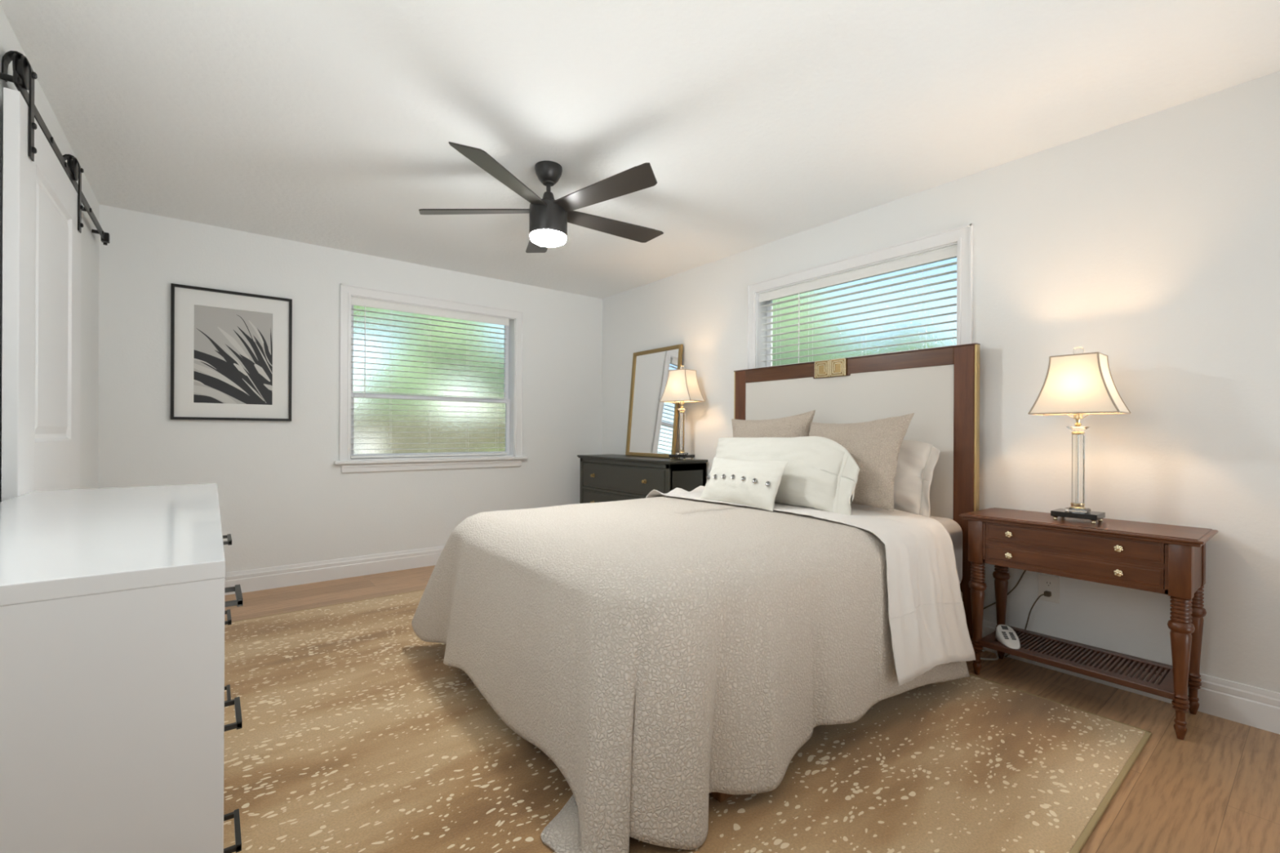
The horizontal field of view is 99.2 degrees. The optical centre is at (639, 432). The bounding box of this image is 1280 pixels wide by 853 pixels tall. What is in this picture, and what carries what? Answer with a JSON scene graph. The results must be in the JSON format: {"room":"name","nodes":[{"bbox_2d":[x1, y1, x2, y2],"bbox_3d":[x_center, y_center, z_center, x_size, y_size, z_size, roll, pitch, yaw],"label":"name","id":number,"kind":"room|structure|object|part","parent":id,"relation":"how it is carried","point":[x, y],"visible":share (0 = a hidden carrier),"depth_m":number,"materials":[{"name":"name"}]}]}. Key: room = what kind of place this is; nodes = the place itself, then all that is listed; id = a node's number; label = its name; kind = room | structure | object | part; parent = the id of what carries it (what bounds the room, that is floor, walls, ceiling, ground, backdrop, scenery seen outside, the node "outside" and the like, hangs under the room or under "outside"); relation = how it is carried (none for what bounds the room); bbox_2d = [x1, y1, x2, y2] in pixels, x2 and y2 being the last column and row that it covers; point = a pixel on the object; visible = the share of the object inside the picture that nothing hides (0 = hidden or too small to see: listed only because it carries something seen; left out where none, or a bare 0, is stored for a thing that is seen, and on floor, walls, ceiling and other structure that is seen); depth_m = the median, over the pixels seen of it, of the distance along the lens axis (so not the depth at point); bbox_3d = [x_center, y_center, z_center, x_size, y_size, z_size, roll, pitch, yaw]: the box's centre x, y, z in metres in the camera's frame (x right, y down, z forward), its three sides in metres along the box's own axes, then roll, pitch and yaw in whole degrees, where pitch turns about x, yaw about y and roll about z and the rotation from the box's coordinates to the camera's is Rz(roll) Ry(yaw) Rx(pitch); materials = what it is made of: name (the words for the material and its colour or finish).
{"room":"bedroom","nodes":[
{"label":"bedroom","id":0,"kind":"room"},
{"bbox_2d":[0,4,99,502],"bbox_3d":[-1.395,-0.136,0.784,0.160,2.440,6.158,0,0,-38],"label":"wall","id":1,"kind":"structure","parent":0,"point":[89,375],"depth_m":2.89,"materials":[{"name":"white paint"}]},
{"bbox_2d":[0,50,110,502],"bbox_3d":[-2.539,-0.086,2.427,0.074,2.300,1.875,0,0,-38],"label":"barn door","id":2,"kind":"structure","parent":1,"relation":"in","point":[42,224],"depth_m":1.90,"materials":[{"name":"white paint"}]},
{"bbox_3d":[-2.548,-1.119,2.438,0.060,0.068,1.840,0,0,-38],"label":"door rail","id":3,"kind":"part","parent":2,"relation":"part of","materials":[{"name":"black metal"}]},
{"bbox_2d":[97,204,602,573],"bbox_3d":[-1.858,-0.138,4.438,3.947,2.440,0.160,0,0,-38],"label":"wall","id":4,"kind":"structure","parent":0,"point":[284,500],"depth_m":3.90,"materials":[{"name":"white paint"}]},
{"bbox_2d":[170,283,292,421],"bbox_3d":[-2.712,-0.513,3.644,0.647,0.858,0.028,0,0,-38],"label":"framed picture","id":5,"kind":"object","parent":4,"relation":"attached to","point":[231,352],"visible":1,"depth_m":3.63,"materials":[{"name":"paper"},{"name":"black painted wood"},{"name":"glass"}]},
{"bbox_2d":[193,304,272,404],"bbox_3d":[-2.716,-0.511,3.650,0.422,0.632,0.001,0,0,-38],"label":"print","id":6,"kind":"object","parent":5,"relation":"attached to","point":[233,345],"depth_m":3.64,"materials":[{"name":"grey paper"}]},
{"bbox_2d":[224,546,444,595],"bbox_3d":[-1.810,1.009,4.368,3.627,0.147,0.016,0,0,-38],"label":"baseboard","id":7,"kind":"structure","parent":4,"relation":"attached to","point":[267,578],"depth_m":3.99,"materials":[{"name":"white paint"}]},
{"bbox_2d":[333,283,527,472],"bbox_3d":[-1.684,-0.402,4.542,1.544,1.402,0.210,0,0,-38],"label":"window","id":8,"kind":"structure","parent":4,"relation":"in","point":[509,416],"depth_m":4.52,"materials":[{"name":"white paint"}]},
{"bbox_3d":[-1.728,-0.648,4.599,1.246,0.683,0.005,0,0,-38],"label":"pane","id":9,"kind":"part","parent":8,"relation":"part of","materials":[{"name":"clear glass"}]},
{"bbox_3d":[-1.712,-0.055,4.574,1.246,0.440,0.005,0,0,-38],"label":"pane","id":10,"kind":"part","parent":8,"relation":"part of","materials":[{"name":"clear glass"}]},
{"bbox_3d":[-1.729,-0.648,4.600,1.314,0.751,0.028,0,0,-38],"label":"sash","id":11,"kind":"part","parent":8,"relation":"part of","materials":[{"name":"white plastic"}]},
{"bbox_2d":[351,297,509,458],"bbox_3d":[-1.693,-0.415,4.517,1.271,1.220,0.070,0,0,-38],"label":"window blind","id":12,"kind":"object","parent":8,"relation":"attached to","point":[357,301],"visible":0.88,"depth_m":4.45,"materials":[{"name":"white plastic"}]},
{"bbox_3d":[-1.972,-0.402,4.311,0.002,1.159,0.048,0,0,-38],"label":"ladder cord","id":13,"kind":"part","parent":12,"relation":"part of","materials":[{"name":"white fabric"}]},
{"bbox_3d":[-1.702,0.186,4.526,1.259,0.018,0.044,0,0,-38],"label":"rail","id":14,"kind":"part","parent":12,"relation":"part of","materials":[{"name":"white plastic"}]},
{"bbox_3d":[-1.737,-0.401,4.496,0.002,1.159,0.048,0,0,-38],"label":"ladder cord","id":15,"kind":"part","parent":12,"relation":"part of","materials":[{"name":"white fabric"}]},
{"bbox_3d":[-1.485,-0.399,4.694,0.002,1.159,0.048,0,0,-38],"label":"ladder cord","id":16,"kind":"part","parent":12,"relation":"part of","materials":[{"name":"white fabric"}]},
{"bbox_3d":[-1.274,-0.398,4.860,0.002,1.159,0.048,0,0,-38],"label":"ladder cord","id":17,"kind":"part","parent":12,"relation":"part of","materials":[{"name":"white fabric"}]},
{"bbox_3d":[-1.638,0.222,4.479,1.544,0.026,0.050,0,0,-38],"label":"sill","id":18,"kind":"part","parent":8,"relation":"part of","materials":[{"name":"white paint"}]},
{"bbox_3d":[-1.712,-0.055,4.574,1.314,0.508,0.028,0,0,-38],"label":"sash","id":19,"kind":"part","parent":8,"relation":"part of","materials":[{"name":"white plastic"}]},
{"bbox_2d":[0,0,1279,298],"bbox_3d":[0.100,-1.408,1.954,3.947,0.120,6.478,0,0,-38],"label":"ceiling","id":20,"kind":"structure","parent":0,"point":[327,123],"depth_m":2.21,"materials":[{"name":"white paint"}]},
{"bbox_2d":[418,142,663,253],"bbox_3d":[-0.419,-1.155,2.768,1.294,0.391,1.297,0,0,-38],"label":"ceiling fan","id":21,"kind":"object","parent":20,"relation":"hanging from","point":[548,217],"visible":1,"depth_m":2.69,"materials":[{"name":"grey metal"}]},
{"bbox_3d":[-0.839,-1.131,2.783,0.626,0.038,0.132,0,0,2],"label":"blade","id":22,"kind":"part","parent":21,"relation":"part of","materials":[{"name":"grey"}]},
{"bbox_3d":[-0.592,-1.129,2.420,0.132,0.038,0.626,0,0,20],"label":"blade","id":23,"kind":"part","parent":21,"relation":"part of","materials":[{"name":"grey"}]},
{"bbox_3d":[-0.570,-1.129,3.130,0.132,0.038,0.626,0,0,-16],"label":"blade","id":24,"kind":"part","parent":21,"relation":"part of","materials":[{"name":"grey"}]},
{"bbox_2d":[529,229,566,247],"bbox_3d":[-0.467,-0.981,2.771,0.183,0.042,0.183,0,0,-38],"label":"diffuser","id":25,"kind":"object","parent":21,"relation":"attached to","point":[543,237],"depth_m":2.72,"materials":[{"name":"white glass"}]},
{"bbox_3d":[-0.171,-1.127,2.542,0.626,0.038,0.132,0,0,38],"label":"blade","id":26,"kind":"part","parent":21,"relation":"part of","materials":[{"name":"grey"}]},
{"bbox_3d":[-0.157,-1.127,2.981,0.626,0.038,0.132,0,0,-34],"label":"blade","id":27,"kind":"part","parent":21,"relation":"part of","materials":[{"name":"grey"}]},
{"bbox_2d":[224,565,1279,852],"bbox_3d":[0.087,1.152,1.954,3.947,0.120,6.478,0,0,-38],"label":"floor","id":28,"kind":"structure","parent":0,"point":[1215,788],"depth_m":1.84,"materials":[{"name":"brown wood"}]},
{"bbox_2d":[0,483,243,852],"bbox_3d":[-1.347,0.636,1.369,0.528,0.873,1.630,0,0,-38],"label":"dresser","id":29,"kind":"object","parent":28,"relation":"on","point":[113,727],"visible":1,"depth_m":0.81,"materials":[{"name":"white wood"}]},
{"bbox_3d":[-1.104,0.623,1.056,0.462,0.254,0.790,0,0,-38],"label":"drawer","id":30,"kind":"part","parent":29,"relation":"part of","materials":[{"name":"white"}]},
{"bbox_3d":[-1.103,0.361,1.056,0.462,0.254,0.790,0,0,-38],"label":"drawer","id":31,"kind":"part","parent":29,"relation":"part of","materials":[{"name":"white"}]},
{"bbox_3d":[-1.397,0.359,1.834,0.036,0.016,0.138,0,0,-38],"label":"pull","id":32,"kind":"part","parent":29,"relation":"part of","materials":[{"name":"grey metal"}]},
{"bbox_3d":[-1.400,0.883,1.834,0.036,0.016,0.138,0,0,-38],"label":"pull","id":33,"kind":"part","parent":29,"relation":"part of","materials":[{"name":"grey metal"}]},
{"bbox_3d":[-1.399,0.622,1.834,0.036,0.016,0.138,0,0,-38],"label":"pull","id":34,"kind":"part","parent":29,"relation":"part of","materials":[{"name":"grey metal"}]},
{"bbox_3d":[-0.909,0.886,1.209,0.036,0.016,0.138,0,0,-38],"label":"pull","id":35,"kind":"part","parent":29,"relation":"part of","materials":[{"name":"grey metal"}]},
{"bbox_3d":[-0.908,0.624,1.209,0.036,0.016,0.138,0,0,-38],"label":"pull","id":36,"kind":"part","parent":29,"relation":"part of","materials":[{"name":"grey metal"}]},
{"bbox_3d":[-0.907,0.362,1.209,0.036,0.016,0.138,0,0,-38],"label":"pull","id":37,"kind":"part","parent":29,"relation":"part of","materials":[{"name":"grey metal"}]},
{"bbox_2d":[577,453,707,503],"bbox_3d":[-0.031,0.649,4.665,0.418,0.884,1.300,0,0,-38],"label":"dresser","id":38,"kind":"object","parent":28,"relation":"on","point":[610,477],"visible":0.51,"depth_m":4.43,"materials":[{"name":"grey paint"}]},
{"bbox_3d":[-0.030,0.625,4.666,0.356,0.212,1.156,0,0,-38],"label":"drawer","id":39,"kind":"part","parent":38,"relation":"part of","materials":[{"name":"grey paint"}]},
{"bbox_3d":[-0.029,0.381,4.666,0.356,0.220,1.156,0,0,-38],"label":"drawer","id":40,"kind":"part","parent":38,"relation":"part of","materials":[{"name":"grey paint"}]},
{"bbox_2d":[625,344,683,457],"bbox_3d":[0.113,-0.264,4.737,0.107,0.943,0.655,0,0,-38],"label":"leaning mirror","id":41,"kind":"object","parent":38,"relation":"on","point":[652,424],"visible":0.84,"depth_m":4.74,"materials":[{"name":"gold metal"}]},
{"bbox_2d":[659,365,705,460],"bbox_3d":[0.330,-0.159,4.266,0.306,0.737,0.195,0,0,42],"label":"table lamp","id":42,"kind":"object","parent":38,"relation":"on","point":[682,386],"visible":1,"depth_m":4.22,"materials":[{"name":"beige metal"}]},
{"bbox_2d":[680,400,684,408],"bbox_3d":[0.330,-0.225,4.266,0.030,0.081,0.030,0,0,42],"label":"socket","id":43,"kind":"object","parent":42,"relation":"attached to","point":[682,402],"depth_m":4.26,"materials":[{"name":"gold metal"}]},
{"bbox_3d":[0.330,-0.180,4.266,0.082,0.022,0.082,0,0,42],"label":"crystal dish","id":44,"kind":"part","parent":42,"relation":"part of","materials":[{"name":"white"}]},
{"bbox_3d":[0.331,-0.367,4.266,0.306,0.248,0.195,0,0,42],"label":"shade trim","id":45,"kind":"part","parent":42,"relation":"part of","materials":[{"name":"beige fabric"}]},
{"bbox_3d":[0.331,-0.367,4.266,0.300,0.242,0.188,0,0,42],"label":"lamp shade","id":46,"kind":"part","parent":42,"relation":"part of","materials":[{"name":"fabric"}]},
{"bbox_2d":[223,589,1151,852],"bbox_3d":[-0.267,1.084,2.501,2.720,0.012,3.445,0,0,-38],"label":"area rug","id":47,"kind":"object","parent":28,"relation":"on","point":[357,735],"visible":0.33,"depth_m":1.76,"materials":[{"name":"beige carpet"}]},
{"bbox_2d":[708,342,980,802],"bbox_3d":[0.396,0.320,2.731,2.070,1.548,1.609,0,0,-38],"label":"bed","id":48,"kind":"object","parent":47,"relation":"on","point":[940,385],"visible":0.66,"depth_m":2.95,"materials":[{"name":"white fabric"}]},
{"bbox_2d":[411,496,969,852],"bbox_3d":[0.110,0.730,2.510,1.925,0.697,1.901,0,0,-38],"label":"coverlet","id":49,"kind":"object","parent":48,"relation":"on","point":[665,654],"visible":0.97,"depth_m":1.71,"materials":[{"name":"fabric"}]},
{"bbox_2d":[645,485,975,685],"bbox_3d":[0.679,0.646,2.900,0.790,0.588,1.886,0,0,-38],"label":"sheet","id":50,"kind":"object","parent":49,"relation":"on","point":[927,620],"visible":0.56,"depth_m":2.23,"materials":[{"name":"white fabric"}]},
{"bbox_2d":[700,457,787,511],"bbox_3d":[0.542,0.262,2.926,0.148,0.242,0.563,0,0,-32],"label":"lumbar pillow","id":51,"kind":"object","parent":50,"relation":"on","point":[755,483],"visible":0.98,"depth_m":2.84,"materials":[{"name":"white fabric"}]},
{"bbox_2d":[731,409,815,437],"bbox_3d":[0.799,0.141,3.408,0.213,0.555,0.657,0,0,-42],"label":"euro sham","id":52,"kind":"object","parent":50,"relation":"on","point":[797,425],"visible":0.41,"depth_m":3.33,"materials":[{"name":"fabric"}]},
{"bbox_2d":[715,435,859,515],"bbox_3d":[0.744,0.216,2.990,0.242,0.400,1.029,0,0,-36],"label":"pillow","id":53,"kind":"object","parent":50,"relation":"on","point":[820,473],"visible":0.71,"depth_m":2.75,"materials":[{"name":"white fabric"}]},
{"bbox_2d":[808,413,914,511],"bbox_3d":[1.094,0.152,2.877,0.275,0.506,0.649,0,0,-34],"label":"euro sham","id":54,"kind":"object","parent":50,"relation":"on","point":[875,446],"visible":0.62,"depth_m":2.70,"materials":[{"name":"fabric"}]},
{"bbox_3d":[0.241,1.011,1.637,0.075,0.138,0.075,0,0,-38],"label":"leg","id":55,"kind":"part","parent":48,"relation":"part of","materials":[{"name":"brown wood"}]},
{"bbox_3d":[1.171,-0.398,3.351,0.010,0.106,0.215,0,0,-38],"label":"ornament plate","id":56,"kind":"part","parent":48,"relation":"part of","materials":[{"name":"gold metal"}]},
{"bbox_3d":[1.194,0.179,3.358,0.028,1.076,1.399,0,0,-38],"label":"upholstered panel","id":57,"kind":"part","parent":48,"relation":"part of","materials":[{"name":"white fabric"}]},
{"bbox_3d":[1.197,-0.393,3.358,0.041,0.101,1.391,0,0,-38],"label":"headboard rail","id":58,"kind":"part","parent":48,"relation":"part of","materials":[{"name":"brown wood"}]},
{"bbox_2d":[893,440,940,517],"bbox_3d":[1.250,0.236,3.012,0.227,0.411,0.761,0,0,-35],"label":"sleeping pillow","id":59,"kind":"object","parent":48,"relation":"on","point":[917,461],"visible":0.37,"depth_m":2.76,"materials":[{"name":"beige fabric"}]},
{"bbox_3d":[0.372,0.600,2.711,2.010,0.357,1.544,0,0,-38],"label":"mattress","id":60,"kind":"part","parent":48,"relation":"part of","materials":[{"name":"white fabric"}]},
{"bbox_2d":[980,648,999,660],"bbox_3d":[1.704,1.089,2.725,0.117,0.011,0.214,0,0,5],"label":"cable","id":61,"kind":"object","parent":28,"relation":"on","point":[983,650],"visible":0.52,"depth_m":2.63,"materials":[{"name":"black plastic"}]},
{"bbox_2d":[959,507,1217,739],"bbox_3d":[1.854,0.737,2.311,0.384,0.728,0.787,0,0,-38],"label":"nightstand","id":62,"kind":"object","parent":28,"relation":"on","point":[1149,557],"visible":0.94,"depth_m":2.16,"materials":[{"name":"brown wood"}]},
{"bbox_3d":[1.539,0.748,2.484,0.072,0.703,0.072,0,0,-38],"label":"leg","id":63,"kind":"part","parent":62,"relation":"part of","materials":[{"name":"brown wood"}]},
{"bbox_3d":[1.764,0.749,2.662,0.072,0.703,0.072,0,0,-38],"label":"leg","id":64,"kind":"part","parent":62,"relation":"part of","materials":[{"name":"brown wood"}]},
{"bbox_2d":[995,624,1020,648],"bbox_3d":[1.648,0.908,2.437,0.080,0.053,0.170,0,0,18],"label":"remote","id":65,"kind":"object","parent":62,"relation":"on","point":[1006,635],"visible":1,"depth_m":2.43,"materials":[{"name":"white plastic"}]},
{"bbox_3d":[1.592,0.529,2.352,0.022,0.029,0.029,0,0,-38],"label":"knob","id":66,"kind":"part","parent":62,"relation":"part of","materials":[{"name":"gold metal"}]},
{"bbox_3d":[1.592,0.437,2.352,0.022,0.029,0.029,0,0,-38],"label":"knob","id":67,"kind":"part","parent":62,"relation":"part of","materials":[{"name":"gold metal"}]},
{"bbox_3d":[1.828,0.531,2.289,0.272,0.073,0.579,0,0,-38],"label":"drawer","id":68,"kind":"part","parent":62,"relation":"part of","materials":[{"name":"brown wood"}]},
{"bbox_3d":[1.828,0.438,2.289,0.272,0.078,0.579,0,0,-38],"label":"drawer","id":69,"kind":"part","parent":62,"relation":"part of","materials":[{"name":"brown wood"}]},
{"bbox_3d":[1.853,0.949,2.310,0.324,0.026,0.639,0,0,-38],"label":"shelf frame","id":70,"kind":"part","parent":62,"relation":"part of","materials":[{"name":"brown wood"}]},
{"bbox_2d":[1027,346,1130,524],"bbox_3d":[1.855,0.004,2.308,0.195,0.737,0.306,0,0,-38],"label":"table lamp","id":71,"kind":"object","parent":62,"relation":"on","point":[1078,384],"visible":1,"depth_m":2.27,"materials":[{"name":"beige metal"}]},
{"bbox_2d":[1073,413,1082,426],"bbox_3d":[1.856,-0.062,2.308,0.030,0.081,0.030,0,0,-38],"label":"socket","id":72,"kind":"object","parent":71,"relation":"attached to","point":[1077,417],"depth_m":2.30,"materials":[{"name":"gold metal"}]},
{"bbox_3d":[1.855,-0.016,2.308,0.082,0.022,0.082,0,0,-38],"label":"crystal dish","id":73,"kind":"part","parent":71,"relation":"part of","materials":[{"name":"white"}]},
{"bbox_3d":[1.856,-0.203,2.308,0.195,0.248,0.306,0,0,-38],"label":"shade trim","id":74,"kind":"part","parent":71,"relation":"part of","materials":[{"name":"beige fabric"}]},
{"bbox_3d":[1.856,-0.203,2.308,0.188,0.242,0.300,0,0,-38],"label":"lamp shade","id":75,"kind":"part","parent":71,"relation":"part of","materials":[{"name":"fabric"}]},
{"bbox_3d":[1.815,0.531,2.068,0.022,0.029,0.029,0,0,-38],"label":"knob","id":76,"kind":"part","parent":62,"relation":"part of","materials":[{"name":"gold metal"}]},
{"bbox_3d":[1.816,0.438,2.068,0.022,0.029,0.029,0,0,-38],"label":"knob","id":77,"kind":"part","parent":62,"relation":"part of","materials":[{"name":"gold metal"}]},
{"bbox_3d":[1.948,0.750,1.963,0.072,0.703,0.072,0,0,-38],"label":"leg","id":78,"kind":"part","parent":62,"relation":"part of","materials":[{"name":"brown wood"}]},
{"bbox_3d":[2.174,0.751,2.141,0.072,0.703,0.072,0,0,-38],"label":"leg","id":79,"kind":"part","parent":62,"relation":"part of","materials":[{"name":"brown wood"}]},
{"bbox_2d":[601,71,1279,693],"bbox_3d":[1.582,-0.121,3.124,0.160,2.440,6.158,0,0,-38],"label":"wall","id":80,"kind":"structure","parent":0,"point":[1150,244],"depth_m":2.36,"materials":[{"name":"white paint"}]},
{"bbox_2d":[746,223,973,368],"bbox_3d":[1.302,-0.528,3.443,0.210,1.108,1.569,0,0,-38],"label":"window","id":81,"kind":"structure","parent":80,"relation":"in","point":[962,237],"depth_m":3.35,"materials":[{"name":"white paint"}]},
{"bbox_2d":[758,244,956,368],"bbox_3d":[1.291,-0.541,3.435,0.070,0.926,1.337,0,0,-38],"label":"window blind","id":82,"kind":"object","parent":81,"relation":"attached to","point":[948,252],"visible":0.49,"depth_m":3.33,"materials":[{"name":"white plastic"}]},
{"bbox_3d":[1.140,-0.527,3.644,0.048,0.865,0.002,0,0,-38],"label":"ladder cord","id":83,"kind":"part","parent":82,"relation":"part of","materials":[{"name":"white fabric"}]},
{"bbox_3d":[1.597,-0.525,3.062,0.048,0.865,0.002,0,0,-38],"label":"ladder cord","id":84,"kind":"part","parent":82,"relation":"part of","materials":[{"name":"white fabric"}]},
{"bbox_3d":[1.353,-0.538,3.482,0.028,0.928,1.339,0,0,-38],"label":"sash","id":85,"kind":"part","parent":81,"relation":"part of","materials":[{"name":"white plastic"}]},
{"bbox_3d":[1.352,-0.538,3.482,0.005,0.860,1.271,0,0,-38],"label":"pane","id":86,"kind":"part","parent":81,"relation":"part of","materials":[{"name":"clear glass"}]},
{"bbox_2d":[983,569,1026,608],"bbox_3d":[1.758,0.745,2.717,0.019,0.691,0.410,0,0,-42],"label":"wire","id":87,"kind":"object","parent":80,"relation":"attached to","point":[1024,571],"visible":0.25,"depth_m":2.65,"materials":[{"name":"brown"}]},
{"bbox_2d":[1004,591,1051,657],"bbox_3d":[1.845,0.915,2.595,0.054,0.351,0.174,0,0,-38],"label":"power cord","id":88,"kind":"object","parent":80,"relation":"attached to","point":[1047,593],"visible":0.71,"depth_m":2.55,"materials":[{"name":"brown plastic"}]},
{"bbox_2d":[1038,573,1059,603],"bbox_3d":[1.918,0.729,2.556,0.009,0.124,0.084,0,0,-38],"label":"wall outlet","id":89,"kind":"object","parent":80,"relation":"attached to","point":[1046,582],"visible":0.97,"depth_m":2.55,"materials":[{"name":"white plastic"}]},
{"bbox_2d":[1044,580,1053,587],"bbox_3d":[1.916,0.707,2.554,0.002,0.033,0.033,0,0,-38],"label":"socket","id":90,"kind":"object","parent":89,"relation":"attached to","point":[1047,584],"depth_m":2.55,"materials":[{"name":"grey plastic"}]},
{"bbox_2d":[982,620,1279,734],"bbox_3d":[1.507,1.026,3.070,0.016,0.147,6.158,0,0,-38],"label":"baseboard","id":91,"kind":"structure","parent":80,"relation":"attached to","point":[1246,704],"depth_m":2.10,"materials":[{"name":"white paint"}]}
]}

